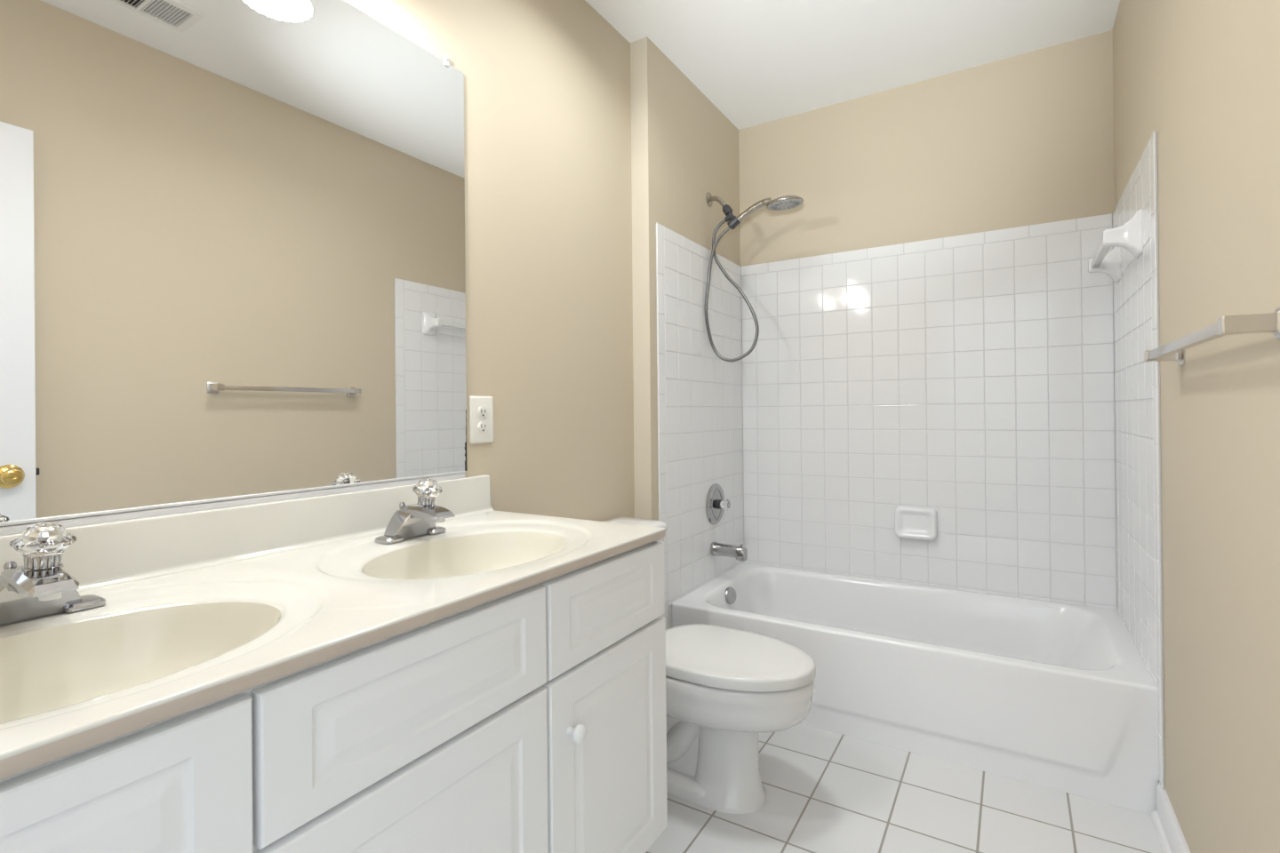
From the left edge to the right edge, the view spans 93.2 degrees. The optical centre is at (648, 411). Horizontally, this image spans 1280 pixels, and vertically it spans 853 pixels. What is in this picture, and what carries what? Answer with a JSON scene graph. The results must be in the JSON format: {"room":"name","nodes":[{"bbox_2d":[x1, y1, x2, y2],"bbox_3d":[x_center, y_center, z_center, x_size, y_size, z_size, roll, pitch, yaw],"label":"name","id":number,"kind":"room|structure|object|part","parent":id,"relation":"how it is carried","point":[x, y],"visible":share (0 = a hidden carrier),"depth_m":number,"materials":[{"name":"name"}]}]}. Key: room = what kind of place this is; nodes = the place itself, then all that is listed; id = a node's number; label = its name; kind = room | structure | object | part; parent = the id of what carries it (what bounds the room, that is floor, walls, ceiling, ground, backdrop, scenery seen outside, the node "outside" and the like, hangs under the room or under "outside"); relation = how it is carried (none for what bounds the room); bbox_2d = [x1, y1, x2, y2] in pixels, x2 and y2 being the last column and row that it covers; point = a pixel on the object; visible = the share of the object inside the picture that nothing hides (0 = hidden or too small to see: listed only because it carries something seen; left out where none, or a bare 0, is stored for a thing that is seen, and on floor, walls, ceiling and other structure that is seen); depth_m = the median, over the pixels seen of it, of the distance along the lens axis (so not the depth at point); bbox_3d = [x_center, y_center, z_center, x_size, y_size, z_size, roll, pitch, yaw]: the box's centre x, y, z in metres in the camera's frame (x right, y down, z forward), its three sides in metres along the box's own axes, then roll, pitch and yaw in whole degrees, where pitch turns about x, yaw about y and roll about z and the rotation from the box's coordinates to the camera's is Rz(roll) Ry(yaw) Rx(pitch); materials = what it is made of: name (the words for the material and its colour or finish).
{"room":"bathroom","nodes":[
{"label":"bathroom","id":0,"kind":"room"},
{"bbox_2d":[344,0,634,521],"bbox_3d":[-0.401,-0.152,1.851,0.100,2.522,3.148,-1,0,31],"label":"wall","id":1,"kind":"structure","parent":0,"point":[548,108],"depth_m":1.89,"materials":[{"name":"beige paint"}]},
{"bbox_2d":[0,0,467,535],"bbox_3d":[-0.793,-0.369,1.097,0.012,1.090,1.193,-1,0,31],"label":"mirror","id":2,"kind":"object","parent":1,"relation":"attached to","point":[233,273],"visible":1,"depth_m":1.11,"materials":[{"name":"grey mirror"}]},
{"bbox_2d":[0,475,495,591],"bbox_3d":[-0.767,0.226,1.109,0.034,0.098,1.293,-1,0,31],"label":"backsplash","id":3,"kind":"structure","parent":1,"relation":"attached to","point":[102,555],"depth_m":1.11,"materials":[{"name":"beige stone"}]},
{"bbox_2d":[469,396,493,443],"bbox_3d":[-0.454,0.023,1.655,0.009,0.128,0.084,-1,0,31],"label":"wall outlet","id":4,"kind":"object","parent":1,"relation":"attached to","point":[481,408],"visible":1,"depth_m":1.65,"materials":[{"name":"white plastic"}]},
{"bbox_2d":[478,407,487,417],"bbox_3d":[-0.452,0.002,1.654,0.004,0.029,0.034,-1,0,31],"label":"receptacle","id":5,"kind":"object","parent":4,"relation":"attached to","point":[483,412],"depth_m":1.65,"materials":[{"name":"white plastic"}]},
{"bbox_2d":[478,422,487,432],"bbox_3d":[-0.451,0.043,1.654,0.004,0.029,0.034,-1,0,31],"label":"receptacle","id":6,"kind":"object","parent":4,"relation":"attached to","point":[483,427],"depth_m":1.65,"materials":[{"name":"white plastic"}]},
{"bbox_2d":[630,36,740,520],"bbox_3d":[0.206,-0.156,2.685,0.076,2.522,0.892,-1,0,31],"label":"wall","id":7,"kind":"structure","parent":0,"point":[684,148],"depth_m":2.35,"materials":[{"name":"beige paint"}]},
{"bbox_2d":[656,222,743,630],"bbox_3d":[0.256,0.188,2.680,0.008,1.828,0.834,-1,0,31],"label":"tiled wall","id":8,"kind":"structure","parent":7,"relation":"attached to","point":[700,436],"depth_m":2.58,"materials":[{"name":"white tile"}]},
{"bbox_2d":[705,483,730,524],"bbox_3d":[0.333,0.419,2.723,0.075,0.184,0.184,-1,0,31],"label":"shower valve","id":9,"kind":"object","parent":8,"relation":"attached to","point":[716,502],"visible":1,"depth_m":2.71,"materials":[{"name":"silver metal"}]},
{"bbox_3d":[0.347,0.419,2.715,0.042,0.052,0.050,-1,0,31],"label":"knob","id":10,"kind":"part","parent":9,"relation":"part of","materials":[{"name":"clear plastic"}]},
{"bbox_2d":[710,542,747,561],"bbox_3d":[0.358,0.619,2.682,0.156,0.073,0.062,-1,0,31],"label":"tub spout","id":11,"kind":"object","parent":8,"relation":"attached to","point":[740,553],"visible":1,"depth_m":2.66,"materials":[{"name":"silver metal"}]},
{"bbox_2d":[704,192,803,361],"bbox_3d":[0.455,-0.605,2.615,0.431,0.777,0.156,-1,0,24],"label":"shower","id":12,"kind":"object","parent":7,"relation":"attached to","point":[786,202],"visible":1,"depth_m":2.66,"materials":[{"name":"silver metal"}]},
{"bbox_3d":[0.317,-0.936,2.719,0.091,0.069,0.021,-1,0,31],"label":"shower arm","id":13,"kind":"part","parent":12,"relation":"part of","materials":[{"name":"silver metal"}]},
{"bbox_3d":[0.445,-0.866,2.641,0.187,0.099,0.030,-1,0,31],"label":"handle","id":14,"kind":"part","parent":12,"relation":"part of","materials":[{"name":"silver metal"}]},
{"bbox_2d":[584,0,1119,129],"bbox_3d":[0.305,-1.472,1.420,1.780,0.100,3.148,-1,0,31],"label":"ceiling","id":15,"kind":"structure","parent":0,"point":[757,61],"depth_m":2.31,"materials":[{"name":"white paint"}]},
{"bbox_2d":[645,723,1162,852],"bbox_3d":[0.330,1.150,1.413,1.780,0.100,3.148,-1,0,31],"label":"floor","id":16,"kind":"structure","parent":0,"point":[827,791],"depth_m":1.65,"materials":[{"name":"white tile"}]},
{"bbox_2d":[0,540,667,852],"bbox_3d":[-0.519,0.700,0.969,0.590,0.816,1.301,-1,0,31],"label":"vanity cabinet","id":17,"kind":"object","parent":16,"relation":"on","point":[532,719],"visible":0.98,"depth_m":0.83,"materials":[{"name":"white wood"}]},
{"bbox_3d":[-0.530,0.385,0.465,0.019,0.166,0.416,-1,0,31],"label":"drawer","id":18,"kind":"part","parent":17,"relation":"part of","materials":[{"name":"white wood"}]},
{"bbox_2d":[0,475,665,780],"bbox_3d":[-0.537,0.302,0.973,0.567,0.256,1.299,-1,0,31],"label":"countertop","id":19,"kind":"structure","parent":17,"relation":"on","point":[202,608],"depth_m":0.91,"materials":[{"name":"beige stone"}]},
{"bbox_2d":[0,521,105,625],"bbox_3d":[-0.800,0.212,0.794,0.139,0.132,0.156,-1,0,31],"label":"faucet","id":20,"kind":"object","parent":19,"relation":"on","point":[39,588],"visible":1,"depth_m":0.79,"materials":[{"name":"silver metal"}]},
{"bbox_3d":[-0.858,0.237,0.815,0.013,0.071,0.013,-1,0,31],"label":"lift rod","id":21,"kind":"part","parent":20,"relation":"part of","materials":[{"name":"silver metal"}]},
{"bbox_3d":[-0.798,0.222,0.793,0.134,0.032,0.050,-1,0,31],"label":"spout","id":22,"kind":"part","parent":20,"relation":"part of","materials":[{"name":"silver metal"}]},
{"bbox_3d":[-0.801,0.197,0.802,0.040,0.027,0.041,-1,0,31],"label":"handle stem","id":23,"kind":"part","parent":20,"relation":"part of","materials":[{"name":"silver metal"}]},
{"bbox_3d":[-0.797,0.176,0.799,0.062,0.060,0.061,-1,0,31],"label":"handle knob","id":24,"kind":"part","parent":20,"relation":"part of","materials":[{"name":"clear plastic"}]},
{"bbox_2d":[0,602,280,723],"bbox_3d":[-0.664,0.357,0.694,0.320,0.148,0.440,-1,0,31],"label":"basin","id":25,"kind":"object","parent":19,"relation":"in","point":[48,668],"depth_m":0.83,"materials":[{"name":"beige ceramic"}]},
{"bbox_2d":[374,477,455,543],"bbox_3d":[-0.485,0.211,1.316,0.139,0.132,0.156,-1,0,31],"label":"faucet","id":26,"kind":"object","parent":19,"relation":"on","point":[419,519],"visible":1,"depth_m":1.30,"materials":[{"name":"silver metal"}]},
{"bbox_3d":[-0.543,0.236,1.337,0.013,0.071,0.013,-1,0,31],"label":"lift rod","id":27,"kind":"part","parent":26,"relation":"part of","materials":[{"name":"silver metal"}]},
{"bbox_3d":[-0.483,0.221,1.315,0.134,0.032,0.050,-1,0,31],"label":"spout","id":28,"kind":"part","parent":26,"relation":"part of","materials":[{"name":"silver metal"}]},
{"bbox_3d":[-0.481,0.174,1.321,0.062,0.060,0.061,-1,0,31],"label":"handle knob","id":29,"kind":"part","parent":26,"relation":"part of","materials":[{"name":"clear plastic"}]},
{"bbox_2d":[361,531,567,579],"bbox_3d":[-0.349,0.356,1.216,0.320,0.148,0.440,-1,0,31],"label":"basin","id":30,"kind":"object","parent":19,"relation":"in","point":[458,555],"depth_m":1.35,"materials":[{"name":"beige ceramic"}]},
{"bbox_3d":[-0.300,0.384,0.846,0.019,0.166,0.462,-1,0,31],"label":"drawer","id":31,"kind":"part","parent":17,"relation":"part of","materials":[{"name":"white wood"}]},
{"bbox_3d":[-0.297,0.715,0.845,0.019,0.480,0.462,-1,0,31],"label":"door","id":32,"kind":"part","parent":17,"relation":"part of","materials":[{"name":"white wood"}]},
{"bbox_3d":[-0.128,0.573,1.078,0.032,0.032,0.032,-1,0,31],"label":"knob","id":33,"kind":"part","parent":17,"relation":"part of","materials":[{"name":"white metal"}]},
{"bbox_3d":[-0.073,0.383,1.221,0.019,0.166,0.402,-1,0,31],"label":"drawer","id":34,"kind":"part","parent":17,"relation":"part of","materials":[{"name":"white wood"}]},
{"bbox_3d":[-0.069,0.714,1.221,0.019,0.480,0.406,-1,0,31],"label":"door","id":35,"kind":"part","parent":17,"relation":"part of","materials":[{"name":"white wood"}]},
{"bbox_2d":[604,517,815,814],"bbox_3d":[0.116,0.739,1.823,0.769,0.729,0.442,-1,0,31],"label":"toilet","id":36,"kind":"object","parent":16,"relation":"on","point":[725,687],"visible":0.57,"depth_m":1.68,"materials":[{"name":"white ceramic"}]},
{"bbox_3d":[-0.128,0.397,1.969,0.208,0.039,0.442,-1,0,31],"label":"tank lid","id":37,"kind":"part","parent":36,"relation":"part of","materials":[{"name":"white ceramic"}]},
{"bbox_3d":[0.232,0.706,1.753,0.497,0.035,0.357,-1,0,31],"label":"lid","id":38,"kind":"part","parent":36,"relation":"part of","materials":[{"name":"white plastic"}]},
{"bbox_2d":[672,562,1158,815],"bbox_3d":[0.925,0.923,2.329,1.488,0.348,0.747,-1,0,31],"label":"bathtub","id":39,"kind":"object","parent":16,"relation":"on","point":[1061,697],"visible":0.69,"depth_m":1.98,"materials":[{"name":"white ceramic"}]},
{"bbox_3d":[0.359,0.803,2.640,0.072,0.072,0.026,0,0,-45],"label":"overflow plate","id":40,"kind":"part","parent":39,"relation":"part of","materials":[{"name":"silver metal"}]},
{"bbox_2d":[673,562,1156,687],"bbox_3d":[0.928,0.895,2.333,1.488,0.292,0.737,-1,0,31],"label":"basin","id":41,"kind":"object","parent":39,"relation":"in","point":[856,631],"depth_m":2.32,"materials":[{"name":"white ceramic"}]},
{"bbox_2d":[738,29,1114,266],"bbox_3d":[1.106,-0.165,2.721,1.580,2.522,0.100,-1,0,31],"label":"wall","id":42,"kind":"structure","parent":0,"point":[1027,139],"depth_m":2.57,"materials":[{"name":"beige paint"}]},
{"bbox_2d":[741,213,1117,609],"bbox_3d":[1.112,0.015,2.654,1.503,1.501,0.008,-1,0,31],"label":"tiled wall","id":43,"kind":"structure","parent":42,"relation":"attached to","point":[969,379],"depth_m":2.57,"materials":[{"name":"white tile"}]},
{"bbox_2d":[894,505,937,540],"bbox_3d":[1.150,0.481,2.608,0.170,0.135,0.046,-1,0,31],"label":"soap dish","id":44,"kind":"object","parent":43,"relation":"attached to","point":[916,523],"visible":1,"depth_m":2.60,"materials":[{"name":"white ceramic"}]},
{"bbox_2d":[1112,0,1279,852],"bbox_3d":[1.036,-0.169,0.982,0.100,2.522,3.148,-1,0,31],"label":"wall","id":45,"kind":"structure","parent":0,"point":[1204,76],"depth_m":1.15,"materials":[{"name":"beige paint"}]},
{"bbox_2d":[1112,130,1165,788],"bbox_3d":[1.548,0.125,1.930,0.008,1.732,0.782,-1,0,31],"label":"tiled wall","id":46,"kind":"structure","parent":45,"relation":"attached to","point":[1136,295],"depth_m":1.80,"materials":[{"name":"white tile"}]},
{"bbox_2d":[1088,208,1143,282],"bbox_3d":[1.517,-0.523,1.983,0.088,0.128,0.502,-1,0,31],"label":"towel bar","id":47,"kind":"object","parent":46,"relation":"attached to","point":[1129,236],"visible":1,"depth_m":1.81,"materials":[{"name":"white ceramic"}]},
{"bbox_3d":[1.623,-0.523,2.158,0.088,0.128,0.092,-1,0,31],"label":"post","id":48,"kind":"part","parent":47,"relation":"part of","materials":[{"name":"white ceramic"}]},
{"bbox_3d":[1.411,-0.522,1.807,0.088,0.128,0.092,-1,0,31],"label":"post","id":49,"kind":"part","parent":47,"relation":"part of","materials":[{"name":"white ceramic"}]},
{"bbox_2d":[1150,783,1190,852],"bbox_3d":[0.803,1.045,0.696,0.026,0.098,2.171,-1,0,31],"label":"baseboard","id":50,"kind":"structure","parent":45,"relation":"attached to","point":[1170,835],"depth_m":1.51,"materials":[{"name":"white paint"}]},
{"bbox_2d":[1144,307,1279,365],"bbox_3d":[1.032,-0.128,1.137,0.068,0.045,0.649,-1,0,31],"label":"towel bar","id":51,"kind":"object","parent":45,"relation":"attached to","point":[1175,350],"visible":1,"depth_m":0.90,"materials":[{"name":"silver metal"}]},
{"bbox_3d":[1.188,-0.129,1.395,0.068,0.045,0.045,-1,0,31],"label":"post","id":52,"kind":"part","parent":51,"relation":"part of","materials":[{"name":"silver metal"}]},
{"bbox_3d":[0.875,-0.127,0.878,0.068,0.045,0.045,-1,0,31],"label":"post","id":53,"kind":"part","parent":51,"relation":"part of","materials":[{"name":"silver metal"}]}
]}

